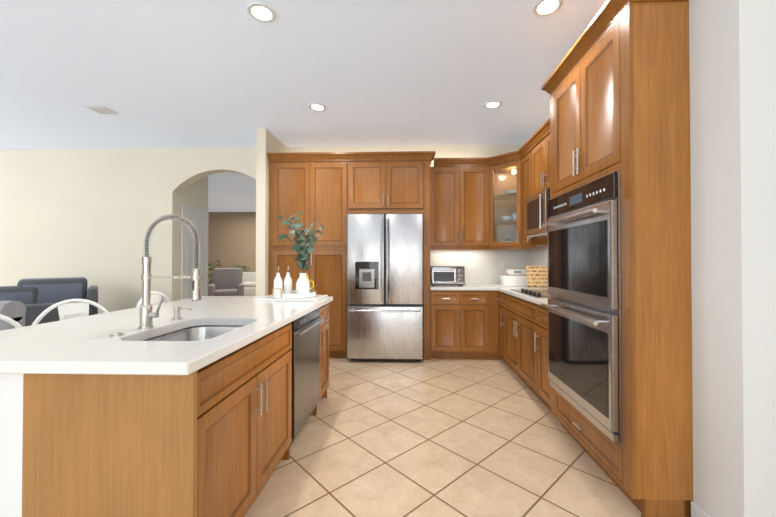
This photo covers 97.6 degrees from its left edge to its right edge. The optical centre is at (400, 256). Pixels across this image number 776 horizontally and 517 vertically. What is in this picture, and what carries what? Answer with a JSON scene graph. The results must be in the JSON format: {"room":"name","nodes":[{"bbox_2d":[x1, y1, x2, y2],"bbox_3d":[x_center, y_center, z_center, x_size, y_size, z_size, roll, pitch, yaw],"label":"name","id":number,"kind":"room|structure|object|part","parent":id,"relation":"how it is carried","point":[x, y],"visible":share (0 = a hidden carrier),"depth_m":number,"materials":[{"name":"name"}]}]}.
{"room":"kitchen","nodes":[
{"label":"kitchen","id":0,"kind":"room"},
{"bbox_2d":[0,144,527,313],"bbox_3d":[-3.334,-0.153,5.068,12.200,2.900,0.172,0,-1,2],"label":"wall","id":1,"kind":"structure","parent":0,"point":[90,216],"depth_m":5.03,"materials":[{"name":"beige paint"}]},
{"bbox_2d":[181,205,208,299],"bbox_3d":[-3.291,0.252,5.507,0.075,2.100,0.660,0,-1,2],"label":"door","id":2,"kind":"structure","parent":1,"relation":"attached to","point":[197,218],"depth_m":5.43,"materials":[{"name":"white paint"}]},
{"bbox_2d":[430,158,493,249],"bbox_3d":[0.816,-0.717,4.664,0.850,1.180,0.385,0,-1,2],"label":"upper cabinet","id":3,"kind":"object","parent":1,"relation":"attached to","point":[477,203],"depth_m":4.51,"materials":[{"name":"brown wood"}]},
{"bbox_2d":[430,250,529,283],"bbox_3d":[1.118,0.144,4.831,1.440,0.472,0.013,0,-1,2],"label":"backsplash","id":4,"kind":"structure","parent":1,"relation":"attached to","point":[481,266],"depth_m":4.82,"materials":[{"name":"stone"}]},
{"bbox_2d":[499,262,503,269],"bbox_3d":[1.436,0.122,4.812,0.072,0.115,0.008,0,-1,2],"label":"wall outlet","id":5,"kind":"object","parent":4,"relation":"attached to","point":[501,265],"visible":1,"depth_m":4.81,"materials":[{"name":"white paint"}]},
{"bbox_2d":[252,128,287,295],"bbox_3d":[-1.729,-0.158,4.577,0.120,2.900,0.690,0,-1,2],"label":"wall","id":6,"kind":"structure","parent":0,"point":[266,142],"depth_m":4.24,"materials":[{"name":"beige paint"}]},
{"bbox_2d":[0,0,606,211],"bbox_3d":[-3.114,-1.652,4.141,12.700,0.080,15.100,0,-1,2],"label":"ceiling","id":7,"kind":"structure","parent":0,"point":[192,73],"depth_m":2.99,"materials":[{"name":"white paint"}]},
{"bbox_2d":[84,105,117,114],"bbox_3d":[-3.277,-1.610,3.725,0.210,0.012,0.210,0,-1,2],"label":"ceiling vent","id":8,"kind":"object","parent":7,"relation":"in","point":[101,109],"visible":1,"depth_m":3.70,"materials":[{"name":"white metal"}]},
{"bbox_2d":[247,2,275,22],"bbox_3d":[-0.921,-1.625,2.261,0.184,0.011,0.184,0,-1,2],"label":"recessed light","id":9,"kind":"object","parent":7,"relation":"in","point":[261,12],"visible":0.98,"depth_m":2.25,"materials":[{"name":"white paint"}]},
{"bbox_2d":[309,103,325,110],"bbox_3d":[-0.888,-1.611,3.650,0.184,0.011,0.184,0,-1,2],"label":"recessed light","id":10,"kind":"object","parent":7,"relation":"in","point":[317,107],"visible":1,"depth_m":3.65,"materials":[{"name":"white paint"}]},
{"bbox_2d":[484,100,501,108],"bbox_3d":[0.981,-1.612,3.592,0.184,0.011,0.184,0,-1,2],"label":"recessed light","id":11,"kind":"object","parent":7,"relation":"in","point":[493,104],"visible":1,"depth_m":3.58,"materials":[{"name":"white paint"}]},
{"bbox_2d":[533,0,562,16],"bbox_3d":[0.958,-1.626,2.202,0.184,0.011,0.184,0,-1,2],"label":"recessed light","id":12,"kind":"object","parent":7,"relation":"in","point":[543,8],"visible":1,"depth_m":2.21,"materials":[{"name":"white paint"}]},
{"bbox_2d":[244,358,641,516],"bbox_3d":[-3.114,1.287,4.110,12.700,0.001,15.100,0,-1,2],"label":"floor","id":13,"kind":"structure","parent":0,"point":[437,438],"depth_m":2.18,"materials":[{"name":"tile"}]},
{"bbox_2d":[0,314,22,327],"bbox_3d":[-1.782,0.756,1.519,0.485,1.012,0.485,0,-1,12],"label":"bar stool","id":14,"kind":"object","parent":13,"relation":"on","point":[14,323],"visible":0.12,"depth_m":1.69,"materials":[{"name":"white metal"}]},
{"bbox_2d":[0,373,23,516],"bbox_3d":[-1.305,0.831,2.132,0.119,0.872,1.970,0,-1,2],"label":"wall","id":15,"kind":"structure","parent":13,"relation":"on","point":[11,428],"depth_m":1.15,"materials":[{"name":"white paint"}]},
{"bbox_2d":[0,301,25,330],"bbox_3d":[-3.556,0.817,3.099,0.900,0.920,0.860,0,-1,2],"label":"velvet armchair","id":16,"kind":"object","parent":13,"relation":"on","point":[15,311],"visible":0.06,"depth_m":2.74,"materials":[{"name":"grey"}]},
{"bbox_2d":[0,277,97,325],"bbox_3d":[-4.448,0.772,4.173,1.090,1.033,0.840,1,-1,-41],"label":"sofa","id":17,"kind":"object","parent":13,"relation":"on","point":[36,297],"visible":0.33,"depth_m":4.04,"materials":[{"name":"grey fabric"}]},
{"bbox_2d":[32,299,107,324],"bbox_3d":[-1.829,0.761,1.998,0.485,1.012,0.485,0,-1,25],"label":"bar stool","id":18,"kind":"object","parent":13,"relation":"on","point":[67,309],"visible":0.21,"depth_m":2.07,"materials":[{"name":"white metal"}]},
{"bbox_2d":[136,291,170,306],"bbox_3d":[-1.701,0.767,2.591,0.485,1.013,0.485,0,-1,2],"label":"bar stool","id":19,"kind":"object","parent":13,"relation":"on","point":[156,297],"visible":0.19,"depth_m":2.62,"materials":[{"name":"white metal"}]},
{"bbox_2d":[22,323,291,516],"bbox_3d":[-0.966,0.825,1.643,0.588,0.872,1.012,0,-1,2],"label":"base cabinet","id":20,"kind":"object","parent":13,"relation":"on","point":[213,439],"depth_m":1.14,"materials":[{"name":"brown wood"}]},
{"bbox_2d":[0,296,332,374],"bbox_3d":[-1.258,0.368,2.131,1.215,0.051,2.040,0,-1,2],"label":"countertop","id":21,"kind":"structure","parent":20,"relation":"on","point":[85,345],"depth_m":1.44,"materials":[{"name":"stone"}]},
{"bbox_3d":[-1.250,0.340,1.500,0.049,0.009,0.049,0,-1,2],"label":"air switch button","id":22,"kind":"part","parent":21,"relation":"part of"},
{"bbox_2d":[138,214,201,328],"bbox_3d":[-1.129,0.067,1.669,0.304,0.560,0.062,0,-1,2],"label":"pull-down faucet","id":23,"kind":"object","parent":21,"relation":"on","point":[147,315],"visible":1,"depth_m":1.66,"materials":[{"name":"silver metal"}]},
{"bbox_2d":[173,306,191,319],"bbox_3d":[-1.221,0.313,1.905,0.103,0.072,0.045,0,-1,2],"label":"soap dispenser","id":24,"kind":"object","parent":21,"relation":"on","point":[177,309],"visible":1,"depth_m":1.90,"materials":[{"name":"silver metal"}]},
{"bbox_2d":[143,325,244,340],"bbox_3d":[-0.990,0.496,1.666,0.464,0.212,0.614,0,-1,2],"label":"undermount sink","id":25,"kind":"object","parent":21,"relation":"in","point":[196,333],"visible":0.02,"depth_m":1.93,"materials":[{"name":"silver metal"}]},
{"bbox_2d":[254,295,327,300],"bbox_3d":[-0.929,0.351,2.941,0.520,0.017,0.360,0,-1,2],"label":"serving board","id":26,"kind":"object","parent":21,"relation":"on","point":[271,298],"visible":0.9,"depth_m":2.77,"materials":[{"name":"white ceramic"}]},
{"bbox_2d":[272,285,315,298],"bbox_3d":[-0.915,0.299,2.941,0.364,0.087,0.384,0,-1,2],"label":"round tray","id":27,"kind":"object","parent":26,"relation":"on","point":[310,294],"visible":0.85,"depth_m":2.79,"materials":[{"name":"white ceramic"}]},
{"bbox_2d":[274,266,291,293],"bbox_3d":[-1.014,0.205,2.945,0.072,0.250,0.164,-1,-1,42],"label":"oil bottles","id":28,"kind":"object","parent":27,"relation":"on","point":[278,282],"visible":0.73,"depth_m":2.94,"materials":[{"name":"white ceramic"}]},
{"bbox_2d":[296,273,309,293],"bbox_3d":[-0.838,0.234,2.924,0.116,0.192,0.116,0,-1,2],"label":"vase","id":29,"kind":"object","parent":27,"relation":"on","point":[302,284],"visible":0.79,"depth_m":2.88,"materials":[{"name":"white ceramic"}]},
{"bbox_2d":[278,211,323,272],"bbox_3d":[-0.844,-0.111,2.945,0.368,0.568,0.256,0,-1,2],"label":"eucalyptus stems","id":30,"kind":"object","parent":29,"relation":"in","point":[304,248],"visible":0.96,"depth_m":2.91,"materials":[{"name":"green plant"}]},
{"bbox_2d":[306,274,313,289],"bbox_3d":[-0.839,0.243,3.034,0.144,0.175,0.104,0,-1,2],"label":"jug","id":31,"kind":"object","parent":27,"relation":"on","point":[310,281],"visible":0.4,"depth_m":3.03,"materials":[{"name":"gold metal"}]},
{"bbox_2d":[208,268,243,295],"bbox_3d":[-4.156,0.800,8.138,0.740,1.059,0.742,0,-1,-23],"label":"accent chair","id":32,"kind":"object","parent":13,"relation":"on","point":[226,281],"visible":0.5,"depth_m":8.26,"materials":[{"name":"grey fabric"}]},
{"bbox_2d":[208,259,250,282],"bbox_3d":[-4.760,0.699,9.079,1.528,1.280,1.584,0,-1,2],"label":"potted palm","id":33,"kind":"object","parent":13,"relation":"on","point":[211,268],"visible":0.31,"depth_m":8.94,"materials":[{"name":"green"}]},
{"bbox_2d":[242,272,255,295],"bbox_3d":[-4.201,0.895,10.927,2.300,0.926,0.950,0,-1,2],"label":"leather sofa","id":34,"kind":"object","parent":13,"relation":"on","point":[249,280],"visible":0.06,"depth_m":10.50,"materials":[{"name":"white"}]},
{"bbox_2d":[310,304,325,414],"bbox_3d":[-0.941,0.834,2.441,0.588,0.872,0.680,0,-1,2],"label":"base cabinet","id":35,"kind":"object","parent":13,"relation":"on","point":[322,310],"depth_m":2.86,"materials":[{"name":"brown wood"}]},
{"bbox_2d":[290,308,323,444],"bbox_3d":[-0.910,0.837,2.445,0.590,0.866,0.588,0,-1,2],"label":"dishwasher","id":36,"kind":"object","parent":35,"relation":"in","point":[305,359],"visible":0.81,"depth_m":2.34,"materials":[{"name":"grey metal"}]},
{"bbox_2d":[326,303,328,397],"bbox_3d":[-0.926,0.839,2.925,0.588,0.872,0.362,0,-1,2],"label":"base cabinet","id":37,"kind":"object","parent":13,"relation":"on","point":[327,305],"depth_m":3.03,"materials":[{"name":"brown wood"}]},
{"bbox_2d":[267,151,434,359],"bbox_3d":[-0.609,-0.008,4.559,2.115,2.600,0.670,0,-1,2],"label":"tall cabinet","id":38,"kind":"object","parent":13,"relation":"on","point":[330,191],"visible":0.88,"depth_m":4.28,"materials":[{"name":"brown wood"}]},
{"bbox_2d":[347,213,422,360],"bbox_3d":[-0.175,0.381,4.455,0.934,1.820,0.821,0,-1,2],"label":"refrigerator","id":39,"kind":"object","parent":13,"relation":"on","point":[385,286],"visible":1,"depth_m":4.12,"materials":[{"name":"grey metal"}]},
{"bbox_2d":[430,290,489,358],"bbox_3d":[0.752,0.855,4.527,0.728,0.872,0.628,0,-1,2],"label":"base cabinet","id":40,"kind":"object","parent":13,"relation":"on","point":[459,319],"depth_m":4.22,"materials":[{"name":"brown wood"}]},
{"bbox_2d":[430,284,496,290],"bbox_3d":[0.793,0.397,4.525,0.810,0.041,0.641,0,-1,2],"label":"countertop","id":41,"kind":"structure","parent":40,"relation":"on","point":[486,287],"depth_m":4.22,"materials":[{"name":"stone"}]},
{"bbox_2d":[430,266,464,285],"bbox_3d":[0.618,0.248,4.506,0.435,0.255,0.357,0,-1,2],"label":"toaster oven","id":42,"kind":"object","parent":41,"relation":"on","point":[447,275],"visible":0.96,"depth_m":4.37,"materials":[{"name":"silver metal"}]},
{"bbox_2d":[498,291,501,359],"bbox_3d":[1.520,0.850,4.054,0.628,0.872,0.309,0,-1,2],"label":"base cabinet","id":43,"kind":"object","parent":13,"relation":"on","point":[499,293],"depth_m":4.13,"materials":[{"name":"brown wood"}]},
{"bbox_2d":[502,292,533,392],"bbox_3d":[1.500,0.843,3.393,0.628,0.872,1.013,0,-1,2],"label":"base cabinet","id":44,"kind":"object","parent":13,"relation":"on","point":[511,330],"depth_m":3.39,"materials":[{"name":"brown wood"}]},
{"bbox_2d":[491,284,547,304],"bbox_3d":[1.498,0.389,3.698,0.651,0.041,2.251,0,-1,2],"label":"countertop","id":45,"kind":"structure","parent":44,"relation":"on","point":[509,291],"depth_m":3.58,"materials":[{"name":"stone"}]},
{"bbox_2d":[500,274,526,285],"bbox_3d":[1.487,0.301,4.457,0.305,0.148,0.210,0,-1,2],"label":"bread box","id":46,"kind":"object","parent":45,"relation":"on","point":[512,280],"visible":0.81,"depth_m":4.36,"materials":[{"name":"white ceramic"}]},
{"bbox_2d":[506,268,525,274],"bbox_3d":[1.519,0.190,4.457,0.216,0.075,0.166,0,-1,2],"label":"box","id":47,"kind":"object","parent":46,"relation":"on","point":[515,271],"visible":0.98,"depth_m":4.38,"materials":[{"name":"white ceramic"}]},
{"bbox_2d":[511,288,550,297],"bbox_3d":[1.493,0.348,3.410,0.530,0.034,0.786,0,-1,2],"label":"cooktop","id":48,"kind":"object","parent":45,"relation":"in","point":[543,293],"visible":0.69,"depth_m":3.42,"materials":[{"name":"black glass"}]},
{"bbox_2d":[526,266,547,286],"bbox_3d":[1.686,0.240,4.205,0.270,0.264,0.167,0,-1,2],"label":"basket","id":49,"kind":"object","parent":45,"relation":"on","point":[536,276],"visible":0.83,"depth_m":4.15,"materials":[{"name":"beige wicker"}]},
{"bbox_2d":[534,303,558,419],"bbox_3d":[1.479,0.837,2.727,0.628,0.872,0.320,0,-1,2],"label":"base cabinet","id":50,"kind":"object","parent":13,"relation":"on","point":[542,389],"depth_m":2.82,"materials":[{"name":"brown wood"}]},
{"bbox_2d":[541,0,692,516],"bbox_3d":[1.431,-0.033,2.104,0.685,2.600,1.068,0,-1,2],"label":"tall cabinet","id":51,"kind":"object","parent":13,"relation":"on","point":[616,86],"visible":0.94,"depth_m":1.64,"materials":[{"name":"brown wood"}]},
{"bbox_2d":[540,170,622,443],"bbox_3d":[1.362,0.254,2.110,0.697,1.381,0.808,0,-1,2],"label":"double wall oven","id":52,"kind":"object","parent":51,"relation":"in","point":[584,305],"visible":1,"depth_m":1.93,"materials":[{"name":"grey metal"}]},
{"bbox_2d":[528,0,775,516],"bbox_3d":[1.876,-0.173,3.089,0.180,2.900,3.440,0,-1,2],"label":"wall","id":53,"kind":"structure","parent":0,"point":[761,13],"depth_m":1.38,"materials":[{"name":"beige paint"}]},
{"bbox_2d":[490,158,517,241],"bbox_3d":[1.344,-0.693,4.354,0.325,0.995,0.299,0,-1,2],"label":"upper cabinet","id":54,"kind":"object","parent":53,"relation":"attached to","point":[503,171],"depth_m":4.36,"materials":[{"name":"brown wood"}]},
{"bbox_2d":[514,138,547,245],"bbox_3d":[1.639,-0.724,4.029,0.387,1.180,0.430,0,-1,2],"label":"upper cabinet","id":55,"kind":"object","parent":53,"relation":"attached to","point":[523,154],"depth_m":4.08,"materials":[{"name":"brown wood"}]},
{"bbox_2d":[530,249,547,265],"bbox_3d":[1.818,0.078,3.692,0.012,0.580,2.248,0,-1,2],"label":"backsplash","id":56,"kind":"structure","parent":53,"relation":"attached to","point":[537,257],"depth_m":4.47,"materials":[{"name":"stone"}]},
{"bbox_2d":[530,122,549,196],"bbox_3d":[1.640,-0.992,3.420,0.348,0.655,0.790,0,-1,2],"label":"upper cabinet","id":57,"kind":"object","parent":53,"relation":"attached to","point":[540,144],"depth_m":3.57,"materials":[{"name":"brown wood"}]},
{"bbox_2d":[526,187,549,237],"bbox_3d":[1.573,-0.435,3.402,0.474,0.430,0.757,0,-1,2],"label":"microwave","id":58,"kind":"object","parent":57,"relation":"attached to","point":[537,209],"visible":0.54,"depth_m":3.43,"materials":[{"name":"silver metal"}]},
{"bbox_2d":[689,0,755,516],"bbox_3d":[1.394,-0.190,1.508,0.002,2.900,0.249,0,-1,2],"label":"wall","id":59,"kind":"structure","parent":0,"point":[724,465],"depth_m":1.47,"materials":[{"name":"beige paint"}]},
{"bbox_2d":[691,501,710,516],"bbox_3d":[-3.289,1.262,6.485,12.200,0.100,9.963,0,-1,2],"label":"baseboard","id":60,"kind":"structure","parent":59,"relation":"attached to","point":[697,510],"depth_m":1.58,"materials":[{"name":"white paint"}]}
]}

